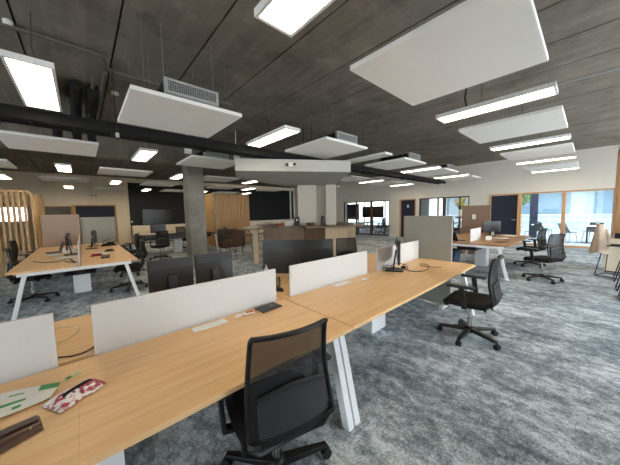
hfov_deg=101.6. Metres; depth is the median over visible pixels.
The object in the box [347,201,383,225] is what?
window
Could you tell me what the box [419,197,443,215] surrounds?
window
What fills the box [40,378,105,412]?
snack packet
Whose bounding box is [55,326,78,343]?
cable
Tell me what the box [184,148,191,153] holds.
spotlight
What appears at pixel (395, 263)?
cable
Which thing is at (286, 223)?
box
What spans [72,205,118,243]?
trim
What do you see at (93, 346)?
cable
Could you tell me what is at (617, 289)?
bar stool
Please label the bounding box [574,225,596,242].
table
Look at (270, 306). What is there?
notebook
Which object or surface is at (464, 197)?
window
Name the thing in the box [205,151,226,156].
grille
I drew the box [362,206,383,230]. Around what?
wall screen
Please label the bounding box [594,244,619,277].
bar stool
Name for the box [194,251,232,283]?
monitor
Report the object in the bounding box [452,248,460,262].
backpack
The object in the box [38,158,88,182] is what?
acoustic panel
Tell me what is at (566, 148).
acoustic panel
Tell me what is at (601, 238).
jacket
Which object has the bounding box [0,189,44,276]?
slatted screen
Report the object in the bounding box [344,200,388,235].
window
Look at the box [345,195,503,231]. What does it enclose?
wall
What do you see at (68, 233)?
monitor
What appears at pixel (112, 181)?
ceiling light
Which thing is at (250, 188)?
ceiling light
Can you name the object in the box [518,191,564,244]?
window
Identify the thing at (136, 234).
chair
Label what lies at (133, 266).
chair
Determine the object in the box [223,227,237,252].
bar stool
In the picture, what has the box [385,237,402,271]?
monitor
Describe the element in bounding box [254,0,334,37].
ceiling light
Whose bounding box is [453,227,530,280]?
desk
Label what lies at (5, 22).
conduit
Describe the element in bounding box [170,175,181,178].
diffuser
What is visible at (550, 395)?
floor
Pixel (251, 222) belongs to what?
base cabinet
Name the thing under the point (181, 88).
grille
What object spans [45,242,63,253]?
laptop
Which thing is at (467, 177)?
acoustic panel
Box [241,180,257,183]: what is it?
ceiling light
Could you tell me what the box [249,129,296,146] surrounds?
diffuser
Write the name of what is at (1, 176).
diffuser
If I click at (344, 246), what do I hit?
chair
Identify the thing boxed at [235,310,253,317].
wrapper
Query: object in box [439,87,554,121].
diffuser
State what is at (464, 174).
ceiling light
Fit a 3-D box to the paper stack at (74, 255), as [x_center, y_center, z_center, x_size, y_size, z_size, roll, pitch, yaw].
[-4.789,0.483,4.969,0.336,0.008,0.268,-4,5,-32]
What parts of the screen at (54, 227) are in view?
felt panel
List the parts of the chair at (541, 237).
seat, frame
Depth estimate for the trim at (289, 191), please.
20.93 m
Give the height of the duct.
0.895 m
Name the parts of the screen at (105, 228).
felt panel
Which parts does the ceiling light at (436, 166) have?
lamp frame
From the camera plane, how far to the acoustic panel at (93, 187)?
11.45 m
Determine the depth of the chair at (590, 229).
11.21 m
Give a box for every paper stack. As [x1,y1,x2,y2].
[46,253,63,255]
[55,255,76,258]
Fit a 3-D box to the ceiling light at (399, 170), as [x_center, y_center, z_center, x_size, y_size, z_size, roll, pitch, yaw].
[4.589,-2.768,12.698,0.300,0.776,1.200,-5,6,-42]
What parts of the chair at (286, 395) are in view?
arm post, seat, arm, arm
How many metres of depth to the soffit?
5.63 m
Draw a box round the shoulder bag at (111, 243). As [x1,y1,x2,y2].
[101,240,116,246]
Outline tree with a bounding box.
[520,194,530,232]
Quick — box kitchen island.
[237,222,363,263]
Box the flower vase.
[453,198,466,233]
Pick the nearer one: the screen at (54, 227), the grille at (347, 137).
the grille at (347, 137)
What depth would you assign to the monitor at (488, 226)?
7.19 m
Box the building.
[442,190,613,228]
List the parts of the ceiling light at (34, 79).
lamp frame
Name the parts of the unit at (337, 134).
casing, grille frame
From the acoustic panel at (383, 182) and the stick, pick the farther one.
the acoustic panel at (383, 182)
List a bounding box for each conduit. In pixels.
[0,18,232,106]
[91,70,107,119]
[559,66,619,85]
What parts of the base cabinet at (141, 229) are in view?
door, door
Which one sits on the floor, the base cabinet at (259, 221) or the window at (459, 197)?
the base cabinet at (259, 221)
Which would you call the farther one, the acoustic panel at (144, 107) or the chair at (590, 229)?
the chair at (590, 229)
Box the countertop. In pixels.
[237,222,363,230]
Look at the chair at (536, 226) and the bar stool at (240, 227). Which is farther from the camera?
the chair at (536, 226)
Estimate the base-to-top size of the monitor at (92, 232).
0.420 m
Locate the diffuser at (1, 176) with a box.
[0,175,9,178]
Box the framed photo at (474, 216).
[471,214,476,219]
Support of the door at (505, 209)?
in the wall at (598, 165)
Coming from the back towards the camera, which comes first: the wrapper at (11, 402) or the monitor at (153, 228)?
the monitor at (153, 228)
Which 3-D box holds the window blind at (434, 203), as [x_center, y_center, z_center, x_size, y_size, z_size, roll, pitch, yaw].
[8.613,-1.909,17.344,0.030,1.988,0.980,-5,6,-42]
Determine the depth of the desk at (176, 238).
10.22 m
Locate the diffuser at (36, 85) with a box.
[5,58,58,110]
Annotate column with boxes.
[182,166,207,268]
[297,184,335,224]
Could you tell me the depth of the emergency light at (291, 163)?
5.38 m
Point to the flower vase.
(461, 202)
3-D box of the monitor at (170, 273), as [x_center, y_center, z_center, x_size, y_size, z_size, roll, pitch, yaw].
[-1.215,0.434,2.249,0.365,0.400,0.220,-5,6,-42]
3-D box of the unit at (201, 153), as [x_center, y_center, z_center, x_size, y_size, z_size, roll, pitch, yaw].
[-2.365,-2.123,6.188,0.789,0.730,0.850,-5,6,-42]
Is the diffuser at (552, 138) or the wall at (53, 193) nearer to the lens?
the diffuser at (552, 138)
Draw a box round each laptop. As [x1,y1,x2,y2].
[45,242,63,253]
[453,232,465,240]
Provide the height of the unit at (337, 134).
0.730 m
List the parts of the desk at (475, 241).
leg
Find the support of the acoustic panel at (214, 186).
hanging from the ceiling
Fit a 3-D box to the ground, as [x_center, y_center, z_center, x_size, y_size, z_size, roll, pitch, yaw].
[30.675,-0.694,20.997,46.390,0.170,70.000,-5,6,-42]
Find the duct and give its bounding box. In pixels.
[0,103,445,183]
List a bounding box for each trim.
[0,122,257,170]
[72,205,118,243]
[289,191,291,218]
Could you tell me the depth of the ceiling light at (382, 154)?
6.00 m
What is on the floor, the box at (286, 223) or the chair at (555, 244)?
the chair at (555, 244)
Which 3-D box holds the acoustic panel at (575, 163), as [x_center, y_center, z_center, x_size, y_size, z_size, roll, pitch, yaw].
[7.555,-2.441,7.909,1.200,0.776,1.200,-5,6,-42]
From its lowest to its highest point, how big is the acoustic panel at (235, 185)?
0.776 m
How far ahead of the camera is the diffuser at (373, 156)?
6.03 m
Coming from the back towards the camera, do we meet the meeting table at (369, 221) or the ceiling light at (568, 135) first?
the meeting table at (369, 221)
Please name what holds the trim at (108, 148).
attached to the ceiling
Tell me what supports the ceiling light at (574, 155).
hanging from the ceiling
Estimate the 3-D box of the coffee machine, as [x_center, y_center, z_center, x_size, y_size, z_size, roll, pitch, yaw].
[-0.427,-0.356,8.217,0.180,0.270,0.180,-1,5,0]
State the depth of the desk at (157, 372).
1.33 m
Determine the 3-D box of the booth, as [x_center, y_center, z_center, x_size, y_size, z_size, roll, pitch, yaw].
[-4.637,-0.685,13.155,1.780,2.470,2.840,-5,6,-42]
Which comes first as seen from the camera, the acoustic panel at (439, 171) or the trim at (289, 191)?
the acoustic panel at (439, 171)
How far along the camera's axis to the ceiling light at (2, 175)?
7.72 m
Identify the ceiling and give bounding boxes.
[0,0,619,187]
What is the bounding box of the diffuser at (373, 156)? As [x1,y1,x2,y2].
[351,154,389,162]
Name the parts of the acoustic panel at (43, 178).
panel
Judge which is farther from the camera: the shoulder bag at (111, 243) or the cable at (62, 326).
the shoulder bag at (111, 243)
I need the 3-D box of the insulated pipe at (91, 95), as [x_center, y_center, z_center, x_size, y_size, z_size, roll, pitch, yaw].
[-3.705,-1.948,4.304,0.167,0.700,1.122,-5,6,-42]
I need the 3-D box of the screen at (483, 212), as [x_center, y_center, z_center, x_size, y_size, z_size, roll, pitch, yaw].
[5.326,-0.058,8.146,0.320,1.620,0.800,-5,6,-42]
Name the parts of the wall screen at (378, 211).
casing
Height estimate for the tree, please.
3.291 m
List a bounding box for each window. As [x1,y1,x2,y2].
[3,206,71,253]
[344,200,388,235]
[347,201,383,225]
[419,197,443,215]
[428,197,465,227]
[444,196,468,234]
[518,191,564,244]
[562,188,614,248]
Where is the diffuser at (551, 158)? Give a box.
[518,157,574,163]
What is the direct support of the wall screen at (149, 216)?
attached to the wall at (53, 193)
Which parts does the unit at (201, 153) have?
grille frame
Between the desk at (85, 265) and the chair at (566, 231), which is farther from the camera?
the chair at (566, 231)
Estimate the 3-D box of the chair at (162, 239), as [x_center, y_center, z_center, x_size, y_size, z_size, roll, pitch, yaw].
[-5.189,0.425,8.722,0.655,0.996,0.685,2,5,31]
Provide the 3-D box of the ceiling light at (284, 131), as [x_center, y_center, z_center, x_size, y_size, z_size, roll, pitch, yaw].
[-0.669,-1.976,4.269,0.300,0.776,1.200,-5,6,-42]
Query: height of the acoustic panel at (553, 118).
0.776 m
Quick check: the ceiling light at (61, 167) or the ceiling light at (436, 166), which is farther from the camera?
the ceiling light at (436, 166)
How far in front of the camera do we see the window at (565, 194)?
9.27 m
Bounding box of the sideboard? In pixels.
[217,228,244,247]
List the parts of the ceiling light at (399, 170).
lamp frame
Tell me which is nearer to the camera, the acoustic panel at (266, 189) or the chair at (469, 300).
the chair at (469, 300)
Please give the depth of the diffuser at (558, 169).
8.70 m
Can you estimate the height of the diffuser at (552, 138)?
0.024 m
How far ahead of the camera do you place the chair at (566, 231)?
11.08 m
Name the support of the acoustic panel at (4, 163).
hanging from the ceiling
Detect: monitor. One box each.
[64,234,77,255]
[66,232,77,249]
[85,231,97,249]
[87,230,98,246]
[146,256,193,292]
[150,225,165,232]
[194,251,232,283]
[262,238,332,278]
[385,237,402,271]
[482,221,500,235]
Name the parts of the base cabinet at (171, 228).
door, door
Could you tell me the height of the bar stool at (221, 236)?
1.002 m
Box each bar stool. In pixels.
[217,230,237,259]
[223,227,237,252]
[240,227,252,252]
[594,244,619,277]
[612,261,619,281]
[615,275,619,290]
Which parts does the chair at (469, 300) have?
arm post, seat, arm post, frame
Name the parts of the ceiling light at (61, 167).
lamp frame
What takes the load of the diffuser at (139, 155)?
attached to the ceiling light at (143, 154)
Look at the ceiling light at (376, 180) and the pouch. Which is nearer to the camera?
the pouch
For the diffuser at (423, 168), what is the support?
attached to the ceiling light at (436, 166)
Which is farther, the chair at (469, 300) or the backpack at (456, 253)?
the backpack at (456, 253)
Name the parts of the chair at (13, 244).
frame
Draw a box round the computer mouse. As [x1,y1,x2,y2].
[276,287,283,291]
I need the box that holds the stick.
[63,370,81,380]
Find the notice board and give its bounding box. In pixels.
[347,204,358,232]
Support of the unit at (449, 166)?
hanging from the ceiling
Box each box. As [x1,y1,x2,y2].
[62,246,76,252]
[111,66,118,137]
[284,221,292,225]
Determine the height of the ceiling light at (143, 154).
0.776 m
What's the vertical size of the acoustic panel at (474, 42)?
0.776 m
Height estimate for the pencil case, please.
0.052 m
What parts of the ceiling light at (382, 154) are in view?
lamp frame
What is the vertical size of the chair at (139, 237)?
0.996 m
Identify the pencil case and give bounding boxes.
[90,253,102,256]
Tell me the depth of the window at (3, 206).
11.78 m
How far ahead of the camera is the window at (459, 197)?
12.22 m
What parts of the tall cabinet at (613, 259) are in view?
door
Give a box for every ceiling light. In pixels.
[0,2,61,111]
[0,158,12,179]
[54,154,71,171]
[63,172,73,188]
[109,162,121,183]
[131,144,157,161]
[169,166,181,178]
[241,180,256,189]
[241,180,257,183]
[246,94,300,147]
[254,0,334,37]
[345,138,392,163]
[357,179,384,182]
[389,170,413,185]
[400,150,440,172]
[433,163,469,178]
[436,74,558,123]
[489,102,570,150]
[515,135,576,164]
[531,158,579,172]
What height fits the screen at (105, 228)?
1.500 m
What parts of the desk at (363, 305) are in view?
power socket strip, leg, leg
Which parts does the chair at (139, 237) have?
frame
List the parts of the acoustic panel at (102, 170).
panel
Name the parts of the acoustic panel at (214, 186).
panel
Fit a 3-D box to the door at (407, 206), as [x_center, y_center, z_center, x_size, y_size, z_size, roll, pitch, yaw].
[5.468,-0.794,14.092,0.190,2.120,0.940,-5,6,-42]
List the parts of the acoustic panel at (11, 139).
panel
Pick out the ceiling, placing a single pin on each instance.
(308, 73)
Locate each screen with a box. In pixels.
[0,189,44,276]
[40,214,81,273]
[80,217,116,265]
[141,209,170,224]
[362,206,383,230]
[404,216,452,309]
[461,205,490,254]
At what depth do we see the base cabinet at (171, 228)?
14.70 m
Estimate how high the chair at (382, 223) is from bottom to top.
0.996 m
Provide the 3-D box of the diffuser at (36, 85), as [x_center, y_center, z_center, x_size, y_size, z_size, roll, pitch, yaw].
[-2.678,-1.419,2.483,0.255,0.024,1.155,-5,6,-42]
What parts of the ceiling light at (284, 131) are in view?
lamp frame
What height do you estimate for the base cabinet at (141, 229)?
0.970 m
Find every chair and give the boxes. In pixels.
[3,248,59,306]
[7,240,50,283]
[109,240,147,292]
[116,233,139,265]
[119,235,147,276]
[147,230,171,260]
[175,226,186,247]
[217,318,334,464]
[333,238,356,256]
[375,218,383,232]
[437,254,503,350]
[513,228,547,267]
[521,233,566,284]
[524,223,542,240]
[557,223,577,242]
[581,222,603,240]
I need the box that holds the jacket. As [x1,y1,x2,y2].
[589,223,610,253]
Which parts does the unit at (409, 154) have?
casing, grille frame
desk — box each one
[0,269,353,464]
[5,234,139,319]
[133,231,218,252]
[276,240,475,425]
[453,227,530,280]
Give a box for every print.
[0,398,25,407]
[38,382,60,390]
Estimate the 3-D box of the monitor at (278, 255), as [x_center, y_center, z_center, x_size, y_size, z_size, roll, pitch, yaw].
[-0.151,0.318,3.106,0.892,0.450,0.247,-1,5,0]
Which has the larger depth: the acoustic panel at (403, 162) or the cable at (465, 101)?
the acoustic panel at (403, 162)
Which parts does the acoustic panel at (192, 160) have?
panel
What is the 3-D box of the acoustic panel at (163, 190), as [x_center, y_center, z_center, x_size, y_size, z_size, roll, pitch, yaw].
[-7.210,-2.584,13.434,1.200,0.776,1.200,-5,6,-42]
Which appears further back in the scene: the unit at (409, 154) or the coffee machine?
the coffee machine
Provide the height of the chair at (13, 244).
0.996 m
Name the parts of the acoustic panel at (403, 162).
panel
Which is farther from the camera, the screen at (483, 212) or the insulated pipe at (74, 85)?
the screen at (483, 212)
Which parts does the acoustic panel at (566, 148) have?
panel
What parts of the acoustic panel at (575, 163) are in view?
panel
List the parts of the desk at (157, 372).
power socket strip, leg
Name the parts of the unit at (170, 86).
casing, grille frame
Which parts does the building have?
railing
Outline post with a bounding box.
[529,194,538,237]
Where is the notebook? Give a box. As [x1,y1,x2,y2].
[255,302,281,312]
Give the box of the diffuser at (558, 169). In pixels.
[532,168,577,172]
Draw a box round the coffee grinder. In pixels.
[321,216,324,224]
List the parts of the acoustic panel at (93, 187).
panel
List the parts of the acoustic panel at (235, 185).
panel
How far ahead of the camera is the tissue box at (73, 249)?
5.57 m
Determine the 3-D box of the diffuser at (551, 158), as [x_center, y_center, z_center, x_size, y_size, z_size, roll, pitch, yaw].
[6.354,-1.959,6.851,0.255,0.024,1.155,-5,6,-42]
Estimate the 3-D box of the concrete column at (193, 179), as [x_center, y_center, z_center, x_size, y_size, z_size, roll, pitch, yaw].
[-3.295,-0.450,7.253,0.440,2.900,0.440,-5,6,-42]
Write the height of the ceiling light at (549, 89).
0.776 m
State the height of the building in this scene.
13.050 m
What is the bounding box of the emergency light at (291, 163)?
[286,162,295,166]
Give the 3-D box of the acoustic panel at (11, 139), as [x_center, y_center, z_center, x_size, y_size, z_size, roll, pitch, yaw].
[-4.567,-1.911,4.455,1.200,0.776,1.200,-5,6,-42]
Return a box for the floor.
[0,228,619,464]
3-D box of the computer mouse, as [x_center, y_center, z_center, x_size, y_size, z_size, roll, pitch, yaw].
[-0.319,0.572,2.556,0.110,0.038,0.060,0,5,18]
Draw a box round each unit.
[147,24,219,107]
[192,135,228,158]
[306,107,356,143]
[380,134,419,161]
[423,146,454,169]
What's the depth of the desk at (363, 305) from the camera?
2.62 m
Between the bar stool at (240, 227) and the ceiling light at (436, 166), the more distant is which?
the bar stool at (240, 227)
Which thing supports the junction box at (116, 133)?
hanging from the ceiling
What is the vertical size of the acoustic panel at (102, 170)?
0.776 m
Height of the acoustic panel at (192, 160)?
0.776 m
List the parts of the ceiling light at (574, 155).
lamp frame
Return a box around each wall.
[0,170,294,243]
[0,207,70,248]
[294,144,619,234]
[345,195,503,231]
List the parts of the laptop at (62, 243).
lid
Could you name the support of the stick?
on the desk at (157, 372)
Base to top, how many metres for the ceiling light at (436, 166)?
0.776 m
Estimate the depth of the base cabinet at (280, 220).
19.66 m
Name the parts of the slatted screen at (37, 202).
frame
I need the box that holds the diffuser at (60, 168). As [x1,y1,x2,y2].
[56,165,70,171]
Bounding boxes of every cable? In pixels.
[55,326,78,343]
[58,346,93,357]
[391,263,429,271]
[464,88,466,106]
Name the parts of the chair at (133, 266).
seat, frame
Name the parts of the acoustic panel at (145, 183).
panel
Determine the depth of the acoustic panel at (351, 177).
9.77 m
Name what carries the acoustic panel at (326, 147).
hanging from the ceiling
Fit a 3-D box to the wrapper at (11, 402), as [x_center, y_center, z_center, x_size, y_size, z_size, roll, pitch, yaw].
[-1.291,0.718,1.070,0.335,0.015,0.250,-5,6,-42]
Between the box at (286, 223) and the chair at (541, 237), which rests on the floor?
the chair at (541, 237)
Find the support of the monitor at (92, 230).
on the desk at (85, 265)
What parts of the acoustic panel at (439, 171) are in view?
panel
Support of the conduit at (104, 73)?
attached to the ceiling
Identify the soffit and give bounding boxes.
[234,158,350,187]
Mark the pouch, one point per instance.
(10, 436)
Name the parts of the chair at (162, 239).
frame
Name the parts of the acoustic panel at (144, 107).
panel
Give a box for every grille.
[168,81,214,101]
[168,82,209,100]
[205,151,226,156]
[339,133,355,141]
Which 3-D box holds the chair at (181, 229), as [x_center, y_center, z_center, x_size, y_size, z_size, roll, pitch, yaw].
[-5.537,0.244,11.050,0.655,0.996,0.685,2,6,35]
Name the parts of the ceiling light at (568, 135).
lamp frame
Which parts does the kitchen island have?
leg, panel, panel, panel, panel, panel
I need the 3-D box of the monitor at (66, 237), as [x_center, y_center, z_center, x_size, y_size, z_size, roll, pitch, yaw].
[-5.008,0.257,5.275,0.220,0.420,0.520,-6,6,-44]
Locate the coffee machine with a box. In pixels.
[294,217,299,225]
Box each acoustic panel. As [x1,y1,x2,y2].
[0,88,98,156]
[0,155,16,168]
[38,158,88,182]
[92,172,126,189]
[97,162,152,176]
[117,25,241,137]
[140,165,178,186]
[159,180,182,191]
[176,148,234,169]
[203,174,239,181]
[206,174,239,189]
[213,185,238,193]
[256,188,285,191]
[285,134,366,158]
[340,175,370,181]
[350,0,548,105]
[365,147,425,169]
[369,181,405,184]
[408,157,457,176]
[440,167,480,180]
[458,58,567,143]
[500,121,574,160]
[523,142,578,170]
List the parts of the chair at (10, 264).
frame, seat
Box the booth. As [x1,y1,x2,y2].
[205,193,250,246]
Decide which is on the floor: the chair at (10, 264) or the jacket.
the chair at (10, 264)
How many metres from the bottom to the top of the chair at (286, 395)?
0.993 m
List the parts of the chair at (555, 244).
arm post, seat, frame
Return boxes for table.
[359,221,379,232]
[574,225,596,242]
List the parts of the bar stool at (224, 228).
shell seat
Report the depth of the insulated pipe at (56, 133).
4.32 m
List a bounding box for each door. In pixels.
[399,199,415,236]
[489,193,519,243]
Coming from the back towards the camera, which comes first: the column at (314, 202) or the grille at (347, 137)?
the column at (314, 202)
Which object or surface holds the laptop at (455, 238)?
on the desk at (475, 241)
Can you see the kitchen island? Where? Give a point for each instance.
(341, 229)
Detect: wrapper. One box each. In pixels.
[0,382,60,417]
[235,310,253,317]
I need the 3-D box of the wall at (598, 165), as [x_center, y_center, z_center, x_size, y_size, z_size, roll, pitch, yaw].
[5.677,-1.617,13.797,0.160,3.800,20.960,-5,6,-42]
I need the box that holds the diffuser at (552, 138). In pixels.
[492,136,568,150]
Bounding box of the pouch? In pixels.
[0,415,42,453]
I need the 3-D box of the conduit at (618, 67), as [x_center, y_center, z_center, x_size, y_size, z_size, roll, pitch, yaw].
[4.106,-1.491,1.128,0.028,0.028,4.280,-5,6,-42]
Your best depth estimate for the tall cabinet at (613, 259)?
5.70 m
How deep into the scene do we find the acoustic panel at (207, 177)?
9.14 m
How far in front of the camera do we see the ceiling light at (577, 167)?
8.59 m
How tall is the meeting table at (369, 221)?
0.744 m
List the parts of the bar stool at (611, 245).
sled leg, sled leg, shell seat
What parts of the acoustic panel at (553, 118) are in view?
panel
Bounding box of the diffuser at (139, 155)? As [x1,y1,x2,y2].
[133,151,155,160]
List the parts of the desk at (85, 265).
leg, leg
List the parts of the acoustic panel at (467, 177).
panel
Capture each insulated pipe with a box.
[50,80,62,137]
[69,80,81,139]
[86,84,98,141]
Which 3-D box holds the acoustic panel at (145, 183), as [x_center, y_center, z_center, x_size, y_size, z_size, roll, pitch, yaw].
[-6.263,-2.362,10.456,1.200,0.776,1.200,-5,6,-42]
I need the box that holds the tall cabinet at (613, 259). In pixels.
[603,146,619,272]
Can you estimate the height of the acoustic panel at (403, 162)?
0.776 m
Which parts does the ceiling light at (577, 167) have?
lamp frame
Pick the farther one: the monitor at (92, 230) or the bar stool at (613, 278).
the monitor at (92, 230)
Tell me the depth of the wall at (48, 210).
13.20 m
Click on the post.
(534, 198)
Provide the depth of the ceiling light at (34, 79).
2.31 m
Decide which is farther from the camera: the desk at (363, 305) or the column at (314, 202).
the column at (314, 202)
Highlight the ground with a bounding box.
[349,217,610,248]
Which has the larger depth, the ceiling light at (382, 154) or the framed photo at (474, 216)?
the framed photo at (474, 216)
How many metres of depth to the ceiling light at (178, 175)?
8.38 m
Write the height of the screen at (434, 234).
1.420 m
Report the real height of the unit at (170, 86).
0.730 m
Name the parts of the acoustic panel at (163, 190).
panel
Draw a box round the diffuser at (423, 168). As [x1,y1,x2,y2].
[403,167,437,172]
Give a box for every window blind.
[428,199,442,215]
[446,198,458,217]
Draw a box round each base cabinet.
[132,225,154,242]
[162,224,183,240]
[250,221,257,233]
[256,220,271,233]
[272,219,285,223]
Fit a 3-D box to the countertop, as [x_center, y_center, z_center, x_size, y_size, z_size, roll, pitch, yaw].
[-0.144,-0.260,8.911,4.195,0.045,3.165,-2,5,-6]
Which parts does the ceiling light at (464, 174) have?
lamp frame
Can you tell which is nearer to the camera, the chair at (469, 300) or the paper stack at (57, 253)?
the chair at (469, 300)

